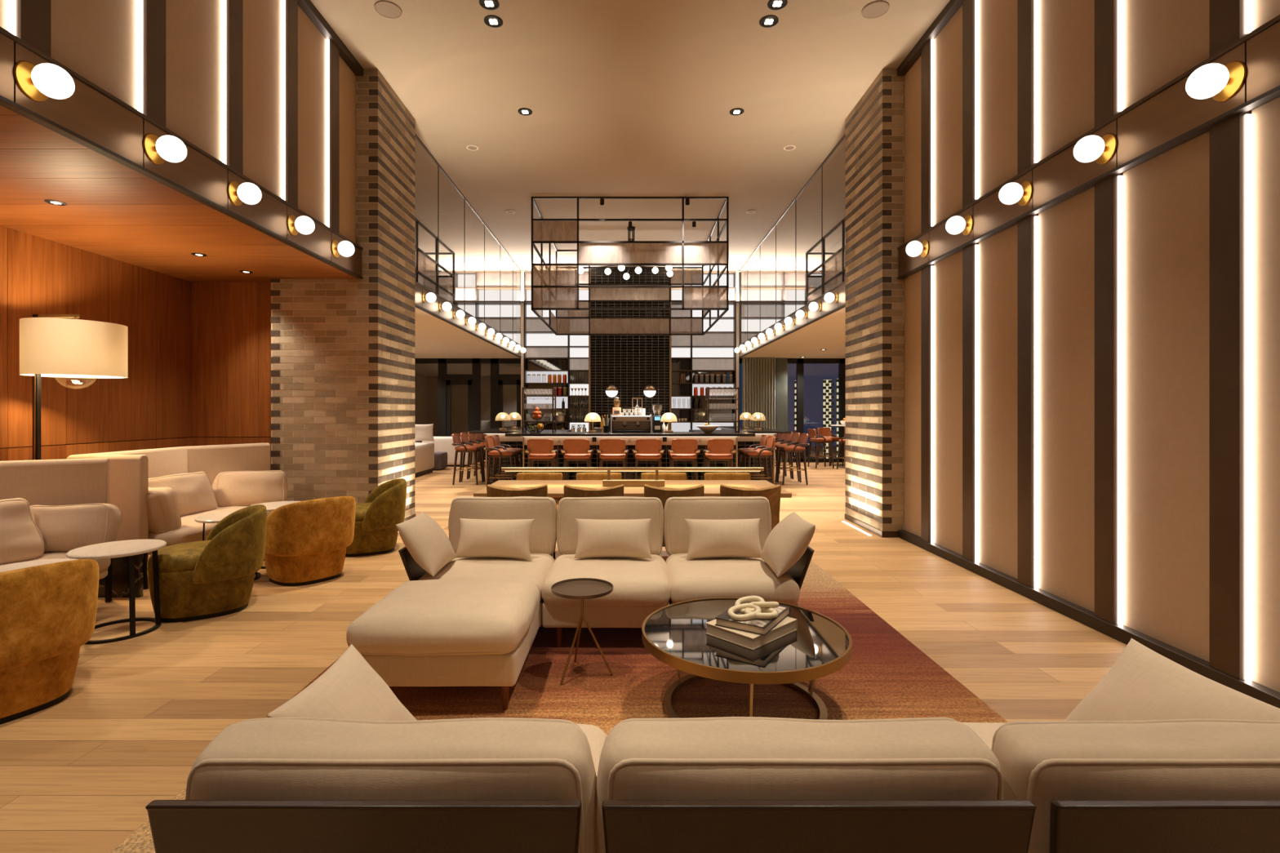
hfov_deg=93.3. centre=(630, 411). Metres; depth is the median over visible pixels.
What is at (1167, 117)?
beam
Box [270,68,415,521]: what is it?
pillar
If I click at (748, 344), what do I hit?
sconce
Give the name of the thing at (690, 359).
wall
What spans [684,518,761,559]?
throw pillow
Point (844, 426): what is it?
table
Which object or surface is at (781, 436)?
bar stool
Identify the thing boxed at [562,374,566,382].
jar
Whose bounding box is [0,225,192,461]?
wall
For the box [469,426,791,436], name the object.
countertop
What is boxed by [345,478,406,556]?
tub chair
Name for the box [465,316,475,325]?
sconce
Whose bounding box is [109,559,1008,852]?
area rug
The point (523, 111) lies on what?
recessed light
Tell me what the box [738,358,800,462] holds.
window
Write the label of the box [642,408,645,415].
steel canister
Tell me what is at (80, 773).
floor
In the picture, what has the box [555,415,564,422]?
cooking pot
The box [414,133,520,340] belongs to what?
glass wall
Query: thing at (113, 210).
ceiling
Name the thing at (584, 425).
potted herb
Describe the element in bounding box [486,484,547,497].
dining chair
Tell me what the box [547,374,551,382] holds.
jar
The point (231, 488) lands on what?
cushion
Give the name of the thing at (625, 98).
ceiling
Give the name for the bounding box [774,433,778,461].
bar stool
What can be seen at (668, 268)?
globe chandelier
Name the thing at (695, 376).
glass jar
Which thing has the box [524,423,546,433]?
wire fruit basket
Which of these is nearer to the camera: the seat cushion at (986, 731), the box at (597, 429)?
the seat cushion at (986, 731)
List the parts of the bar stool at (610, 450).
leg, seat frame, backrest, seat, leg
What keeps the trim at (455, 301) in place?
attached to the wall at (474, 280)
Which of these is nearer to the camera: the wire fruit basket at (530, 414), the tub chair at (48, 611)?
the tub chair at (48, 611)
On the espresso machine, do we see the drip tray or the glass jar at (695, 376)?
the drip tray
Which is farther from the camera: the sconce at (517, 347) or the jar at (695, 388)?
the jar at (695, 388)
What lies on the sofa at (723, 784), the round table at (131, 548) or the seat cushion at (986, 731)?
the seat cushion at (986, 731)
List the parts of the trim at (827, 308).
panel, panel, panel, panel, panel, panel, panel, panel, panel, panel, panel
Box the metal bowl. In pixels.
[695,425,719,433]
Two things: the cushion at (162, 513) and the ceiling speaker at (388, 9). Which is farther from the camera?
the ceiling speaker at (388, 9)
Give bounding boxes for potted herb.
[570,424,575,431]
[576,424,581,431]
[581,424,586,431]
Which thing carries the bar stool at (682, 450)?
on the floor
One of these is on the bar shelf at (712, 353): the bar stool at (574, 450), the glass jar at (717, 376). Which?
the glass jar at (717, 376)
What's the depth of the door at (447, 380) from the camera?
17.14 m
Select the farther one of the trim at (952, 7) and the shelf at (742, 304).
the shelf at (742, 304)
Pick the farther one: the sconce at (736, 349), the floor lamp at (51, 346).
the sconce at (736, 349)
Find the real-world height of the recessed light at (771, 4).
0.012 m
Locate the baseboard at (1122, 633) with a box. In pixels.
[897,529,1279,708]
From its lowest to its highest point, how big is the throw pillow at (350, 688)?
0.253 m
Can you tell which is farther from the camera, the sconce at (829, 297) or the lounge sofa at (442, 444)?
the lounge sofa at (442, 444)
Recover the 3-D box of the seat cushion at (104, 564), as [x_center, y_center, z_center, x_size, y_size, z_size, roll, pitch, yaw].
[-4.121,1.069,3.694,0.806,0.209,1.423,0,0,0]
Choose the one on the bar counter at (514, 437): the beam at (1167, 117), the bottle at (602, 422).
the bottle at (602, 422)
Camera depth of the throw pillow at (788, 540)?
3.62 m
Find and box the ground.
[484,446,836,458]
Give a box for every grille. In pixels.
[467,146,476,149]
[785,146,794,149]
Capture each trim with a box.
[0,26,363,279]
[297,0,363,75]
[414,280,521,358]
[454,301,531,302]
[671,301,805,302]
[738,280,845,358]
[897,0,962,75]
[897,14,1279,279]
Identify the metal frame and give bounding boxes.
[531,196,728,335]
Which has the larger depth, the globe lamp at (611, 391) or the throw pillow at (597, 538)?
the globe lamp at (611, 391)
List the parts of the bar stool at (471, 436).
leg, backrest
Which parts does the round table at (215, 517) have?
leg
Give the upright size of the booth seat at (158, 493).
1.095 m
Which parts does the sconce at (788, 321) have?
globe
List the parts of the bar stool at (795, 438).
leg, seat, leg, backrest, leg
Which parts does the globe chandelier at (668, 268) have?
globe, arm, globe, globe, globe, stem, globe, arm, globe, globe, globe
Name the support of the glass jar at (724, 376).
on the bar shelf at (712, 353)
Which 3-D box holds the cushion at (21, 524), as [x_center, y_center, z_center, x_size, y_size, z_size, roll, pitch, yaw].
[-4.141,0.810,3.722,0.318,0.461,0.888,0,0,7]
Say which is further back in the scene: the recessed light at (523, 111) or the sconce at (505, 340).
the sconce at (505, 340)
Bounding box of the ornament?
[727,595,779,620]
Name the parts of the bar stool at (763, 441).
leg, leg, seat, armrest, leg, backrest, leg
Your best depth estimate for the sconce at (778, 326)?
11.90 m
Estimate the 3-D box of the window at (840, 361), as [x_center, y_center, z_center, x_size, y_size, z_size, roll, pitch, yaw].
[5.436,-0.025,17.200,1.208,2.950,0.120,0,0,0]
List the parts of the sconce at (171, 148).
plate, globe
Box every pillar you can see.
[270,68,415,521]
[843,68,904,537]
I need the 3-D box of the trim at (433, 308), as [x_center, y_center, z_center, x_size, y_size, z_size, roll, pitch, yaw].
[-3.054,-1.662,12.555,0.072,0.340,8.790,0,0,0]
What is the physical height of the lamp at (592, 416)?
0.357 m
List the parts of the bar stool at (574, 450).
leg, leg, backrest, seat, seat frame, leg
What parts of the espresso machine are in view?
panel, panel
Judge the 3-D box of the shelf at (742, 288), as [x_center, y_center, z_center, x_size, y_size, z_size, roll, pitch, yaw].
[4.603,-3.454,17.023,3.028,0.028,0.275,0,0,0]
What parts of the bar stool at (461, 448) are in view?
leg, backrest, armrest, leg, seat, seat frame, leg, leg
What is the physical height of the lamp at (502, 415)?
0.357 m
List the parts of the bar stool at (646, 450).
leg, seat, seat frame, backrest, leg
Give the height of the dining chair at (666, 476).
0.801 m
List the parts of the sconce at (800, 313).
globe, plate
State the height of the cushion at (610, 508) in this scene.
0.427 m
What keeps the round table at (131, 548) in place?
on the floor
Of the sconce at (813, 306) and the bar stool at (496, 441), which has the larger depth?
the bar stool at (496, 441)
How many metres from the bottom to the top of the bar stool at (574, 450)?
1.005 m
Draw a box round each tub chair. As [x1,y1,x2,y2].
[0,559,99,724]
[146,504,266,622]
[263,496,355,586]
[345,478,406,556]
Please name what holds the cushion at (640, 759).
on the sofa at (723, 784)
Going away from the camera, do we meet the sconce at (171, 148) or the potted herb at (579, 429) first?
the sconce at (171, 148)
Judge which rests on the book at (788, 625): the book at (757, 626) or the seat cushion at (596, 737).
the book at (757, 626)
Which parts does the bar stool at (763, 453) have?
leg, leg, seat, seat frame, armrest, leg, armrest, backrest, leg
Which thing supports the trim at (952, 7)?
attached to the wall at (1092, 381)
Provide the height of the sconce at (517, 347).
0.160 m
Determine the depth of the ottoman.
14.80 m
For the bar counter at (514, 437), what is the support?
on the floor
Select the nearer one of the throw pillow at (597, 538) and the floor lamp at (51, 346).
the throw pillow at (597, 538)
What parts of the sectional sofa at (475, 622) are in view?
armrest, leg, seat, leg, seat, seat, armrest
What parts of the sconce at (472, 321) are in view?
globe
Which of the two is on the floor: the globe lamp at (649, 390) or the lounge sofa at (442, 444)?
the lounge sofa at (442, 444)
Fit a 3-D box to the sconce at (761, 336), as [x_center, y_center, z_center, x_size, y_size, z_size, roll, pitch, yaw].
[2.941,-1.670,13.476,0.178,0.160,0.160,0,0,0]
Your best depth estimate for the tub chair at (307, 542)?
5.01 m
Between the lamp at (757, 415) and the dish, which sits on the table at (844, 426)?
the dish
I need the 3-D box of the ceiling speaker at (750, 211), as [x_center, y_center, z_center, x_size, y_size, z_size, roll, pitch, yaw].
[2.383,-3.935,11.924,0.180,0.010,0.180,0,0,0]
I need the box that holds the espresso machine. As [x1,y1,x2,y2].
[610,414,652,432]
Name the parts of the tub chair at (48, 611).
backrest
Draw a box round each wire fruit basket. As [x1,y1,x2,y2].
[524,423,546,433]
[529,413,543,419]
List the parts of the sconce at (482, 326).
globe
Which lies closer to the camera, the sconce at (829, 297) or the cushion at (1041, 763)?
the cushion at (1041, 763)
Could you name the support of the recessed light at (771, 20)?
in the ceiling at (625, 98)
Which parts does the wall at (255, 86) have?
fabric panel, fabric panel, fabric panel, fabric panel, fabric panel, fabric panel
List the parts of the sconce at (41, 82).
plate, globe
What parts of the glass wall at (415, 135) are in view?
rail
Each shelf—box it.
[439,271,520,274]
[449,287,520,289]
[455,302,520,305]
[476,316,520,319]
[500,331,520,333]
[524,271,588,431]
[671,271,736,431]
[740,271,821,274]
[741,287,810,289]
[741,302,805,305]
[741,316,785,319]
[741,331,759,333]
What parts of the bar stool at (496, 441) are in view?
leg, backrest, leg, armrest, seat, leg, leg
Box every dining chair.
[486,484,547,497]
[516,472,562,559]
[564,484,623,497]
[576,472,621,479]
[640,472,686,479]
[644,484,704,546]
[704,472,750,479]
[720,484,781,530]
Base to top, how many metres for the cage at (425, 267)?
1.162 m
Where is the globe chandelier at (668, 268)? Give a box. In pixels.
[578,226,672,279]
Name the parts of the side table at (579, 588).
leg, leg, stem, leg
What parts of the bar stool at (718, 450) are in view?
leg, armrest, leg, seat frame, seat, backrest, leg, leg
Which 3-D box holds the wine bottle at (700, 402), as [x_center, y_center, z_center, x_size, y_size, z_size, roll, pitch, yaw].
[1.974,-0.226,17.000,0.088,0.285,0.088,0,0,0]
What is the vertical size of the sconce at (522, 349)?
0.160 m
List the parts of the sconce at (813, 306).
globe, plate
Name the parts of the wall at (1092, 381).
fabric panel, fabric panel, fabric panel, fabric panel, fabric panel, fabric panel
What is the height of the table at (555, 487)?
0.752 m
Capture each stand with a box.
[603,414,609,432]
[631,397,642,412]
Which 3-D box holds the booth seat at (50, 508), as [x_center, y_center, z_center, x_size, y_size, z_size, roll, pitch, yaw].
[-4.171,0.902,3.745,0.910,1.095,1.780,0,0,0]
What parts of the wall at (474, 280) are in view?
panel, panel, light panel, light panel, panel, panel, light panel, light panel, light panel, light panel, light panel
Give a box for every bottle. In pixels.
[561,398,564,408]
[600,415,604,431]
[662,422,665,432]
[693,398,696,408]
[698,398,702,408]
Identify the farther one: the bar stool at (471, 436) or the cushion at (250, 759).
the bar stool at (471, 436)
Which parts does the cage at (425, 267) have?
panel, panel, panel, panel, panel, panel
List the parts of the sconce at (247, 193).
plate, globe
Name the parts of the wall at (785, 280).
panel, light panel, light panel, light panel, light panel, panel, panel, light panel, light panel, panel, light panel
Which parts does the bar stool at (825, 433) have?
leg, backrest, leg, seat, leg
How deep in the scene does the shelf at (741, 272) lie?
16.88 m
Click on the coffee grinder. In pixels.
(656, 418)
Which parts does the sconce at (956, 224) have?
globe, plate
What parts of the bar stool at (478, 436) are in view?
leg, backrest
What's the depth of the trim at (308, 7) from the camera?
6.19 m
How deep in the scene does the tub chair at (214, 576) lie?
4.22 m
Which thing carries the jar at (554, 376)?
on the bar shelf at (546, 353)
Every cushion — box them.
[0,497,44,564]
[0,551,110,571]
[30,503,122,552]
[146,487,181,533]
[148,471,217,516]
[148,506,271,546]
[189,719,596,852]
[212,470,288,506]
[346,579,539,656]
[417,553,554,600]
[448,496,557,555]
[541,554,670,607]
[556,496,663,555]
[577,724,607,775]
[595,720,1003,852]
[663,496,771,555]
[665,553,799,604]
[961,722,1004,750]
[993,721,1279,852]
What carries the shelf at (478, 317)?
attached to the wall at (474, 280)
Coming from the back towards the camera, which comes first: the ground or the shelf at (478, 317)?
the ground
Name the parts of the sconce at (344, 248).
plate, globe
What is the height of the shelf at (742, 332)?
0.028 m
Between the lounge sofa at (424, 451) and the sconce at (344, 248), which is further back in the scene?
the lounge sofa at (424, 451)
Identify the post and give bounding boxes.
[520,269,524,426]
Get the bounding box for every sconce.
[13,60,75,101]
[142,133,186,164]
[226,181,262,205]
[286,214,315,235]
[331,240,355,257]
[422,292,435,302]
[438,301,451,311]
[453,309,464,319]
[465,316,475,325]
[475,322,485,330]
[484,328,494,335]
[493,333,502,339]
[501,337,509,343]
[507,341,515,346]
[513,344,520,350]
[519,347,525,353]
[734,347,741,353]
[739,344,746,350]
[745,341,752,346]
[751,337,759,343]
[758,333,766,339]
[765,328,775,335]
[774,322,784,330]
[784,316,795,325]
[795,309,807,319]
[808,301,822,311]
[824,292,838,302]
[905,240,928,257]
[945,214,973,235]
[998,181,1033,205]
[1073,133,1117,164]
[1185,60,1247,101]
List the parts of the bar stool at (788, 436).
backrest, leg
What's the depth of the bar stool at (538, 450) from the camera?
9.73 m
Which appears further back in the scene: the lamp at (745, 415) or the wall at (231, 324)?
the lamp at (745, 415)
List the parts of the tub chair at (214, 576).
seat, backrest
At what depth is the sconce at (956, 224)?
5.46 m
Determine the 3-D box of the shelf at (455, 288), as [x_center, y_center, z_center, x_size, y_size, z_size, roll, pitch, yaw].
[-4.550,-3.454,17.023,3.013,0.028,0.275,0,0,0]
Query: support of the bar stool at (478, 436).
on the floor
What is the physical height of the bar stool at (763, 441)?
1.005 m
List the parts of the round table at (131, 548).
leg, leg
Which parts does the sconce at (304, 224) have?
plate, globe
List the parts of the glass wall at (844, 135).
rail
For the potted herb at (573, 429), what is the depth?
16.91 m
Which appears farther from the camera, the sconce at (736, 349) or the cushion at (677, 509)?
the sconce at (736, 349)
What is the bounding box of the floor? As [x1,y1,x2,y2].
[0,462,1126,852]
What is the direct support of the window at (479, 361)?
in the wall at (426, 375)
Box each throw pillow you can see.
[266,644,417,720]
[395,511,456,576]
[414,423,434,441]
[455,518,534,559]
[573,518,651,558]
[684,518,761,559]
[760,511,815,577]
[1064,638,1279,720]
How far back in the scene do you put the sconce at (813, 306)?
9.60 m
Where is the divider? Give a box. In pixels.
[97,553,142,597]
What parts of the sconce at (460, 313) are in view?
plate, globe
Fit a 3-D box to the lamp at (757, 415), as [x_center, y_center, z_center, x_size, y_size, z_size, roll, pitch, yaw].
[2.581,0.203,12.200,0.306,0.357,0.306,0,0,0]
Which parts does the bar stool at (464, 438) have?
leg, backrest, leg, seat, leg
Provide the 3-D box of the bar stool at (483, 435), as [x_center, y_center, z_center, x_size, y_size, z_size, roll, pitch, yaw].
[-3.267,0.949,14.420,0.558,1.005,0.530,0,0,0]
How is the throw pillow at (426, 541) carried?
on the sectional sofa at (475, 622)
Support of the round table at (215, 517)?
on the floor
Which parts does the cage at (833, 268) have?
panel, panel, panel, panel, panel, panel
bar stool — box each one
[451,433,483,484]
[460,432,485,481]
[467,431,485,478]
[475,433,485,475]
[481,433,485,461]
[484,435,517,485]
[492,435,522,482]
[524,439,558,472]
[560,439,593,479]
[596,439,628,479]
[631,439,664,479]
[667,439,700,479]
[702,439,736,479]
[737,435,768,480]
[742,435,776,484]
[774,431,792,478]
[774,432,799,481]
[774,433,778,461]
[774,433,785,475]
[777,433,808,484]
[807,428,834,468]
[817,427,844,466]
[836,436,845,469]
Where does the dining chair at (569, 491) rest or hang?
on the floor
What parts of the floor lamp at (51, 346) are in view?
arm, lamp shade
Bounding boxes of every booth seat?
[0,457,122,602]
[66,442,288,589]
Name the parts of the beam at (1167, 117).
panel, panel, panel, panel, panel, panel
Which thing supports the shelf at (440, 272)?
attached to the wall at (474, 280)
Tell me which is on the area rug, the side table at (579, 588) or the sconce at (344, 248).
the side table at (579, 588)
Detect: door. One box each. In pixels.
[441,358,476,436]
[493,358,520,427]
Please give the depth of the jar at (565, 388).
16.95 m
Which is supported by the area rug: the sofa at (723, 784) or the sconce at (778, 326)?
the sofa at (723, 784)
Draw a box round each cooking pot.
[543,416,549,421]
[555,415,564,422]
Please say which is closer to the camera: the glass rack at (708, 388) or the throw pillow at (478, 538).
the throw pillow at (478, 538)
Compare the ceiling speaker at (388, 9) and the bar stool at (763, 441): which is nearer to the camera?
the ceiling speaker at (388, 9)
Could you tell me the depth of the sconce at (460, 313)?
10.37 m
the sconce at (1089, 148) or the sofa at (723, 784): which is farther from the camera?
the sconce at (1089, 148)
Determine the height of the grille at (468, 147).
0.002 m
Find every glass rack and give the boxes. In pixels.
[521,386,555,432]
[705,386,739,432]
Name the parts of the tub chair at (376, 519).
seat, backrest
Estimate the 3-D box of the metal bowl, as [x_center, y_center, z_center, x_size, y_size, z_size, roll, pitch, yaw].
[1.352,0.316,10.500,0.440,0.131,0.440,0,0,0]
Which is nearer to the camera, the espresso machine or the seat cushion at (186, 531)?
the seat cushion at (186, 531)
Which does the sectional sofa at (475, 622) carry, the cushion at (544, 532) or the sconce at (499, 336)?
the cushion at (544, 532)
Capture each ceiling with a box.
[0,105,357,281]
[310,0,950,272]
[414,306,519,358]
[740,306,845,358]
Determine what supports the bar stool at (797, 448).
on the floor
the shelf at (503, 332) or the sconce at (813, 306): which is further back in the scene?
the shelf at (503, 332)
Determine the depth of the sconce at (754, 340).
14.20 m
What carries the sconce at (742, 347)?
attached to the glass wall at (844, 135)
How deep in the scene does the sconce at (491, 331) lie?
12.66 m
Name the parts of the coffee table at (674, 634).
leg, glass, leg, leg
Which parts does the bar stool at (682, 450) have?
leg, seat, seat frame, backrest, leg, leg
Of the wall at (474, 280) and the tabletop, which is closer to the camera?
the tabletop
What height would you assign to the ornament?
0.072 m
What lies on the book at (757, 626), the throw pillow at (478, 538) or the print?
the print
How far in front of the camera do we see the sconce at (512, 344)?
14.96 m
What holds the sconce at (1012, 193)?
attached to the wall at (1092, 381)
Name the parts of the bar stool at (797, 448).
leg, leg, seat frame, seat, leg, armrest, backrest, leg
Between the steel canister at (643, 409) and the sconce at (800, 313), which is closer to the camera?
the sconce at (800, 313)
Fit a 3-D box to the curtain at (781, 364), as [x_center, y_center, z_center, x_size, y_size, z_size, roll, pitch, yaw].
[4.255,-0.030,17.006,0.306,2.920,0.197,0,0,0]
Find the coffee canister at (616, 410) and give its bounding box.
[612,396,621,415]
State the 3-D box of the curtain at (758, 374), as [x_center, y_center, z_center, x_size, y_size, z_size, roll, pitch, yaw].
[3.580,-0.030,16.856,0.910,2.920,0.197,0,0,0]
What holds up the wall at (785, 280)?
on the ceiling at (828, 333)
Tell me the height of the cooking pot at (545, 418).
0.140 m
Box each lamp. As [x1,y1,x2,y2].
[19,314,128,460]
[498,414,506,430]
[511,414,518,428]
[583,415,601,432]
[605,385,617,397]
[644,385,655,397]
[660,414,677,432]
[742,414,749,428]
[754,414,761,430]
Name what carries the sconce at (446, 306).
attached to the glass wall at (415, 135)
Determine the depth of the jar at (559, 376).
16.95 m
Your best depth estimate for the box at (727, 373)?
16.97 m
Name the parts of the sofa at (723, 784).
panel, panel, panel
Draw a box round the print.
[728,606,786,626]
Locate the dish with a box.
[840,420,845,425]
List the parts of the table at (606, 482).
post, post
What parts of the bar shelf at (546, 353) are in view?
panel, light panel, shelf, panel, light panel, shelf, light panel, panel, light panel, light panel, light panel, light panel, panel, panel, panel, panel, shelf, shelf, shelf, shelf, shelf, shelf, shelf, shelf, shelf, panel, ribbed panel, ribbed panel, ribbed panel, light panel, light panel, light panel, light panel, light panel, panel, panel, panel, panel, light panel, light panel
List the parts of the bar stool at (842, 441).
leg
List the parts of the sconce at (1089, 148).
globe, plate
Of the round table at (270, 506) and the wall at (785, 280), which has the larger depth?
the wall at (785, 280)
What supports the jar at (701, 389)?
on the bar shelf at (712, 353)
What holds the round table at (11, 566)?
on the floor
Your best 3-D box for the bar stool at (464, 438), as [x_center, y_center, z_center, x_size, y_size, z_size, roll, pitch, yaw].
[-3.267,0.949,12.680,0.558,1.005,0.530,0,0,0]
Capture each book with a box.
[705,616,797,650]
[715,601,790,635]
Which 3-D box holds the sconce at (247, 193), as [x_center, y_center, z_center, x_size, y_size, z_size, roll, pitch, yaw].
[-2.978,-1.695,4.705,0.194,0.184,0.184,0,0,0]
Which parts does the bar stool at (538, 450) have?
leg, backrest, seat, seat frame, leg, armrest, leg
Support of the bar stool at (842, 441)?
on the floor
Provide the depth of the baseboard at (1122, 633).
3.97 m
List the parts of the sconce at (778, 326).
globe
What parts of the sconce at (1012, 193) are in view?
globe, plate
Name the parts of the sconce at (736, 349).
globe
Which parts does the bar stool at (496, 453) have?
leg, backrest, armrest, leg, armrest, seat, seat frame, leg, leg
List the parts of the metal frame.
panel, panel, panel, panel, panel, panel, panel, panel, panel, panel, panel, panel, panel, panel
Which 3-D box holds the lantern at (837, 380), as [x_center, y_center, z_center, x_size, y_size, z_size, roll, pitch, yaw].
[6.414,0.250,18.610,0.168,2.500,0.180,0,0,0]
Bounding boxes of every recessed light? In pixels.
[44,199,67,205]
[191,253,206,256]
[239,270,253,273]
[479,0,498,9]
[484,14,502,27]
[517,107,532,115]
[729,107,743,115]
[759,14,778,27]
[767,0,787,9]
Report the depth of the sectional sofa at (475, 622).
3.62 m
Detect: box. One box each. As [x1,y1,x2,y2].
[593,427,601,431]
[726,372,728,382]
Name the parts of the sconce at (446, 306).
plate, globe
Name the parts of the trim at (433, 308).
panel, panel, panel, panel, panel, panel, panel, panel, panel, panel, panel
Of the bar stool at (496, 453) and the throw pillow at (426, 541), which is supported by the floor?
the bar stool at (496, 453)
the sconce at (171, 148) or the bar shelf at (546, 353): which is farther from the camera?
the bar shelf at (546, 353)
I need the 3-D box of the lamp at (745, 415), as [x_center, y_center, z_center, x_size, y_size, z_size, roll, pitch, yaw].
[2.551,0.203,13.300,0.306,0.357,0.306,0,0,0]
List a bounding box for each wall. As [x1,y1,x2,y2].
[0,0,355,243]
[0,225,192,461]
[191,281,271,464]
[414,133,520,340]
[414,363,520,455]
[439,271,520,344]
[526,274,733,430]
[588,268,671,431]
[738,133,845,340]
[738,271,821,345]
[904,0,1279,693]
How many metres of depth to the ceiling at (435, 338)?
13.33 m
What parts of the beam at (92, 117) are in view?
panel, panel, panel, panel, panel, panel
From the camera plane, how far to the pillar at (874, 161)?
7.12 m
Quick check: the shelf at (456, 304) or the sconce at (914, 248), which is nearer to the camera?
the sconce at (914, 248)
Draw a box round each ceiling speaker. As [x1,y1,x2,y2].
[373,0,402,18]
[466,144,478,150]
[506,209,515,213]
[746,209,755,213]
[783,144,795,150]
[861,0,889,18]
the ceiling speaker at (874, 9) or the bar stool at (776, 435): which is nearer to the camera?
the ceiling speaker at (874, 9)
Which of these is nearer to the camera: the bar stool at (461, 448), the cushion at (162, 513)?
the cushion at (162, 513)
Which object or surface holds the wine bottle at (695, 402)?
on the bar shelf at (712, 353)
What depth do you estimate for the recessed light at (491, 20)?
6.09 m
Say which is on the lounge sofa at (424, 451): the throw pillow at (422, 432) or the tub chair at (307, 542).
the throw pillow at (422, 432)
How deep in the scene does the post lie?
16.80 m
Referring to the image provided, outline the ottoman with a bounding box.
[432,452,447,469]
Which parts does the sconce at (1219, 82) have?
globe, plate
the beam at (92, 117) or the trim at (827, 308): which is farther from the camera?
the trim at (827, 308)
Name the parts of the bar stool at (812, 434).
leg, backrest, leg, armrest, seat frame, seat, leg, leg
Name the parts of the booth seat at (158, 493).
leg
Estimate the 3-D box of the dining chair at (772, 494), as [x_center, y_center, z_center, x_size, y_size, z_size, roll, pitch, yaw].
[0.956,1.009,4.996,0.476,0.855,0.537,0,0,0]
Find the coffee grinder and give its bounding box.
[652,403,662,432]
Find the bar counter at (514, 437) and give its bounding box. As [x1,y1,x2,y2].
[469,426,791,485]
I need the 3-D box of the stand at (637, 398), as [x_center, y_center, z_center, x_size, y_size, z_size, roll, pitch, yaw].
[0.133,0.061,11.400,0.200,0.640,0.120,0,0,0]
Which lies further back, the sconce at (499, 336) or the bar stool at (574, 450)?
the sconce at (499, 336)
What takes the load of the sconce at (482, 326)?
attached to the glass wall at (415, 135)
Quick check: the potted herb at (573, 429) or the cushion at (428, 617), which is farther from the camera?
the potted herb at (573, 429)
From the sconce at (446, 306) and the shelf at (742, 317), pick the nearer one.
the sconce at (446, 306)
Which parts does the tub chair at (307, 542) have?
backrest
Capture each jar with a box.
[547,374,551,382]
[552,374,556,382]
[557,374,561,382]
[557,386,562,395]
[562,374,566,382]
[563,386,567,395]
[693,374,697,382]
[693,386,697,395]
[699,374,703,382]
[699,386,704,395]
[704,374,709,382]
[710,374,714,382]
[715,374,719,382]
[722,374,726,382]
[728,374,733,382]
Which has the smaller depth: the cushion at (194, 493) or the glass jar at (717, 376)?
the cushion at (194, 493)
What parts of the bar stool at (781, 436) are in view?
backrest, leg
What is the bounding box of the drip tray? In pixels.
[612,430,649,432]
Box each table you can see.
[0,558,79,657]
[66,539,166,644]
[194,511,261,580]
[249,501,300,568]
[473,480,791,522]
[501,466,764,486]
[551,577,613,684]
[641,597,852,719]
[830,424,845,468]
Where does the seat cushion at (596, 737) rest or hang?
on the sofa at (723, 784)
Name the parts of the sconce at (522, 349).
globe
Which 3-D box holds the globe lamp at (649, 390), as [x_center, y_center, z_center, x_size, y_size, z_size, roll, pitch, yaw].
[0.530,-0.545,16.407,0.332,0.331,0.426,0,0,0]
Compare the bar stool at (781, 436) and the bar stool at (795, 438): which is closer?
the bar stool at (795, 438)
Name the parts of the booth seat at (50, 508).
seat, leg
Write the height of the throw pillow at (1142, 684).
0.276 m
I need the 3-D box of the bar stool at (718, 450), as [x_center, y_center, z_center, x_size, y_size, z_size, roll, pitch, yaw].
[1.456,0.949,9.953,0.530,1.005,0.558,0,0,0]
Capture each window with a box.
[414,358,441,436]
[476,358,493,462]
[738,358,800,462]
[800,358,843,462]
[843,358,845,462]
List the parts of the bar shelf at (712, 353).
light panel, light panel, light panel, light panel, light panel, light panel, panel, panel, panel, panel, panel, panel, shelf, shelf, shelf, shelf, shelf, shelf, shelf, shelf, shelf, light panel, light panel, light panel, light panel, light panel, light panel, light panel, panel, panel, panel, panel, panel, light panel, shelf, shelf, shelf, panel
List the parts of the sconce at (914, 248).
globe, plate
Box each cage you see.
[414,217,454,304]
[805,217,845,304]
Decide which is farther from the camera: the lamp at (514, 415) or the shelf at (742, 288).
the shelf at (742, 288)
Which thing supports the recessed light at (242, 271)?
in the ceiling at (113, 210)
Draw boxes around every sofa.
[145,716,1279,852]
[346,496,814,709]
[414,442,434,477]
[422,436,479,466]
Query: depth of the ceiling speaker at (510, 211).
11.91 m
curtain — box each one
[742,357,775,462]
[775,358,787,462]
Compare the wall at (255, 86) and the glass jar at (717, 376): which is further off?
the glass jar at (717, 376)
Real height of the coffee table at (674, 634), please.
0.377 m
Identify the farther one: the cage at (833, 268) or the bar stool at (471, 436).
the bar stool at (471, 436)
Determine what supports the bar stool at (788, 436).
on the floor
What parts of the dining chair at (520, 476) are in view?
backrest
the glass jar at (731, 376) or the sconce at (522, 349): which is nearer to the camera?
the sconce at (522, 349)
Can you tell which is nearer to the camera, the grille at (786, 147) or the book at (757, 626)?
the book at (757, 626)

